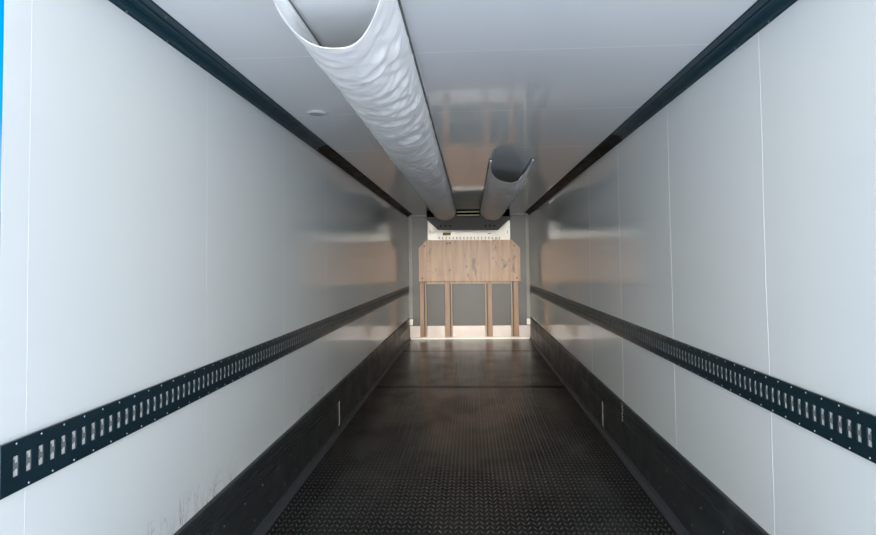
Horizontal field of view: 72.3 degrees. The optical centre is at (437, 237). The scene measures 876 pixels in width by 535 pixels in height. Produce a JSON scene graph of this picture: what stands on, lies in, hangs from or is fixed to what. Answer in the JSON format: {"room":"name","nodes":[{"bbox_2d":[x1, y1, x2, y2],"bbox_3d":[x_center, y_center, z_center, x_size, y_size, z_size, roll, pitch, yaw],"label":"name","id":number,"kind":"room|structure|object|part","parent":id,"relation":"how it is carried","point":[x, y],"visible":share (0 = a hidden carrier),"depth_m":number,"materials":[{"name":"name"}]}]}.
{"room":"cargo space","nodes":[
{"label":"cargo space","id":0,"kind":"room"},
{"bbox_2d":[0,0,408,534],"bbox_3d":[-0.928,0.589,7.019,0.080,2.562,10.844,-1,-2,3],"label":"wall","id":1,"kind":"structure","parent":0,"point":[157,225],"depth_m":2.39,"materials":[{"name":"white plastic"}]},
{"bbox_2d":[0,286,408,499],"bbox_3d":[-0.882,0.842,6.937,0.011,0.141,10.702,-1,-2,3],"label":"track","id":2,"kind":"object","parent":1,"relation":"attached to","point":[26,460],"visible":1,"depth_m":2.24,"materials":[{"name":"metal"}]},
{"bbox_2d":[173,318,411,534],"bbox_3d":[-0.853,1.648,6.932,0.050,0.437,10.764,-1,-2,3],"label":"baseboard","id":3,"kind":"structure","parent":1,"relation":"attached to","point":[254,499],"depth_m":4.09,"materials":[{"name":"metal"}]},
{"bbox_2d":[152,0,756,214],"bbox_3d":[0.333,-0.749,7.005,2.640,0.080,10.844,-1,-2,3],"label":"ceiling","id":4,"kind":"structure","parent":0,"point":[510,83],"depth_m":3.04,"materials":[{"name":"white plastic"}]},
{"bbox_2d":[108,0,326,150],"bbox_3d":[-1.058,-0.817,3.324,0.095,0.053,3.345,-1,-2,3],"label":"rail","id":5,"kind":"object","parent":4,"relation":"attached to","point":[147,13],"visible":1,"depth_m":2.83,"materials":[{"name":"metal"}]},
{"bbox_2d":[307,110,326,116],"bbox_3d":[-0.792,-0.812,3.934,0.132,0.018,0.132,-1,-2,3],"label":"recessed light","id":6,"kind":"object","parent":4,"relation":"in","point":[313,113],"visible":1,"depth_m":3.90,"materials":[{"name":"white plastic"}]},
{"bbox_2d":[273,0,455,220],"bbox_3d":[-0.121,-0.609,6.603,0.436,0.221,9.367,-1,-2,3],"label":"air duct","id":7,"kind":"object","parent":4,"relation":"hanging from","point":[378,75],"visible":1,"depth_m":2.89,"materials":[{"name":"white fabric"}]},
{"bbox_3d":[-0.330,-0.709,6.617,0.022,0.016,9.367,-1,-2,3],"label":"keder rail","id":8,"kind":"part","parent":7,"relation":"part of","materials":[{"name":"metal"}]},
{"bbox_3d":[0.080,-0.715,6.596,0.022,0.016,9.367,-1,-2,3],"label":"keder rail","id":9,"kind":"part","parent":7,"relation":"part of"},
{"bbox_2d":[317,145,411,216],"bbox_3d":[-0.769,-0.600,8.696,0.095,0.053,7.415,-1,-2,3],"label":"rail","id":10,"kind":"object","parent":4,"relation":"attached to","point":[326,151],"visible":1,"depth_m":6.55,"materials":[{"name":"black plastic"}]},
{"bbox_2d":[426,209,510,239],"bbox_3d":[0.601,-0.231,11.784,1.684,0.572,1.060,-1,-2,3],"label":"refrigeration unit","id":11,"kind":"object","parent":4,"relation":"attached to","point":[466,224],"visible":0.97,"depth_m":11.44,"materials":[{"name":"grey plastic"}]},
{"bbox_3d":[0.572,-0.461,11.414,0.450,0.133,0.030,-1,-2,3],"label":"louvre panel","id":12,"kind":"part","parent":11,"relation":"part of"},
{"bbox_2d":[426,216,510,229],"bbox_3d":[0.572,-0.272,11.376,1.600,0.258,0.240,-1,-2,3],"label":"hood","id":13,"kind":"object","parent":11,"relation":"attached to","point":[458,222],"depth_m":11.36,"materials":[{"name":"grey plastic"}]},
{"bbox_3d":[0.628,-0.142,12.272,1.684,0.435,0.075,-1,-2,3],"label":"cream panel","id":14,"kind":"part","parent":11,"relation":"part of","materials":[{"name":"white paint"}]},
{"bbox_2d":[480,158,533,219],"bbox_3d":[0.860,-0.545,8.495,0.436,0.219,5.480,-1,-2,3],"label":"air duct","id":15,"kind":"object","parent":4,"relation":"hanging from","point":[498,195],"visible":1,"depth_m":7.26,"materials":[{"name":"white fabric"}]},
{"bbox_3d":[0.652,-0.643,8.510,0.022,0.016,5.480,-1,-2,3],"label":"keder rail","id":16,"kind":"part","parent":15,"relation":"part of","materials":[{"name":"metal"}]},
{"bbox_2d":[525,134,621,214],"bbox_3d":[1.608,-0.638,8.490,0.095,0.053,7.575,-1,-2,3],"label":"rail","id":17,"kind":"object","parent":4,"relation":"attached to","point":[611,141],"visible":1,"depth_m":6.21,"materials":[{"name":"black plastic"}]},
{"bbox_2d":[611,0,797,139],"bbox_3d":[1.320,-0.854,3.118,0.095,0.053,3.185,-1,-2,3],"label":"rail","id":18,"kind":"object","parent":4,"relation":"attached to","point":[761,13],"visible":1,"depth_m":2.87,"materials":[{"name":"metal"}]},
{"bbox_2d":[412,215,526,325],"bbox_3d":[0.638,0.787,12.321,2.480,2.562,0.080,-1,-2,3],"label":"wall","id":19,"kind":"structure","parent":0,"point":[468,300],"depth_m":12.27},
{"bbox_2d":[408,217,412,325],"bbox_3d":[-0.567,0.781,12.308,0.075,2.522,0.075,-1,-2,3],"label":"trim","id":20,"kind":"structure","parent":19,"relation":"attached to","point":[409,218],"depth_m":12.34,"materials":[{"name":"metal"}]},
{"bbox_2d":[409,213,527,216],"bbox_3d":[0.619,-0.473,12.318,2.480,0.045,0.030,-1,-2,3],"label":"trim","id":21,"kind":"structure","parent":19,"relation":"attached to","point":[416,215],"depth_m":12.35,"materials":[{"name":"metal"}]},
{"bbox_2d":[419,240,520,336],"bbox_3d":[0.642,1.018,12.173,2.054,1.956,0.109,-1,-2,3],"label":"guard","id":22,"kind":"object","parent":19,"relation":"attached to","point":[487,262],"visible":1,"depth_m":12.14,"materials":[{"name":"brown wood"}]},
{"bbox_3d":[-0.320,1.458,12.211,0.087,1.104,0.100,-1,-2,3],"label":"post","id":23,"kind":"part","parent":22,"relation":"part of","materials":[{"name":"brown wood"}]},
{"bbox_3d":[0.195,1.450,12.184,0.102,1.104,0.100,-1,-2,3],"label":"post","id":24,"kind":"part","parent":22,"relation":"part of","materials":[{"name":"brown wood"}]},
{"bbox_3d":[1.050,1.438,12.138,0.092,1.104,0.100,-1,-2,3],"label":"post","id":25,"kind":"part","parent":22,"relation":"part of","materials":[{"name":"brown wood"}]},
{"bbox_3d":[1.575,1.430,12.110,0.104,1.104,0.100,-1,-2,3],"label":"post","id":26,"kind":"part","parent":22,"relation":"part of","materials":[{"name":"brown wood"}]},
{"bbox_2d":[410,325,529,337],"bbox_3d":[0.649,1.911,12.232,2.480,0.237,0.006,-1,-2,3],"label":"plate","id":27,"kind":"object","parent":19,"relation":"attached to","point":[503,330],"visible":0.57,"depth_m":12.23,"materials":[{"name":"metal"}]},
{"bbox_2d":[411,337,529,339],"bbox_3d":[0.650,2.046,12.209,2.440,0.036,0.029,-1,-2,3],"label":"trim","id":28,"kind":"structure","parent":19,"relation":"attached to","point":[453,337],"depth_m":12.19,"materials":[{"name":"beige paint"}]},
{"bbox_2d":[525,215,530,324],"bbox_3d":[1.834,0.746,12.181,0.075,2.522,0.075,-1,-2,3],"label":"trim","id":29,"kind":"structure","parent":19,"relation":"attached to","point":[527,228],"depth_m":12.21,"materials":[{"name":"metal"}]},
{"bbox_2d":[265,339,677,534],"bbox_3d":[0.366,1.920,6.896,2.640,0.140,10.844,-1,-2,3],"label":"floor","id":30,"kind":"structure","parent":0,"point":[457,436],"depth_m":4.74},
{"bbox_2d":[529,0,875,534],"bbox_3d":[1.627,0.552,6.883,0.081,2.562,10.844,-1,-2,3],"label":"wall","id":31,"kind":"structure","parent":0,"point":[736,223],"depth_m":2.59,"materials":[{"name":"white plastic"}]},
{"bbox_2d":[529,317,769,534],"bbox_3d":[1.573,1.613,6.803,0.050,0.437,10.764,-1,-2,3],"label":"baseboard","id":32,"kind":"structure","parent":31,"relation":"attached to","point":[688,500],"depth_m":4.02,"materials":[{"name":"metal"}]},
{"bbox_2d":[530,285,875,463],"bbox_3d":[1.580,0.807,6.806,0.011,0.141,10.702,-1,-2,3],"label":"track","id":33,"kind":"object","parent":31,"relation":"attached to","point":[853,429],"visible":1,"depth_m":2.52,"materials":[{"name":"metal"}]}
]}

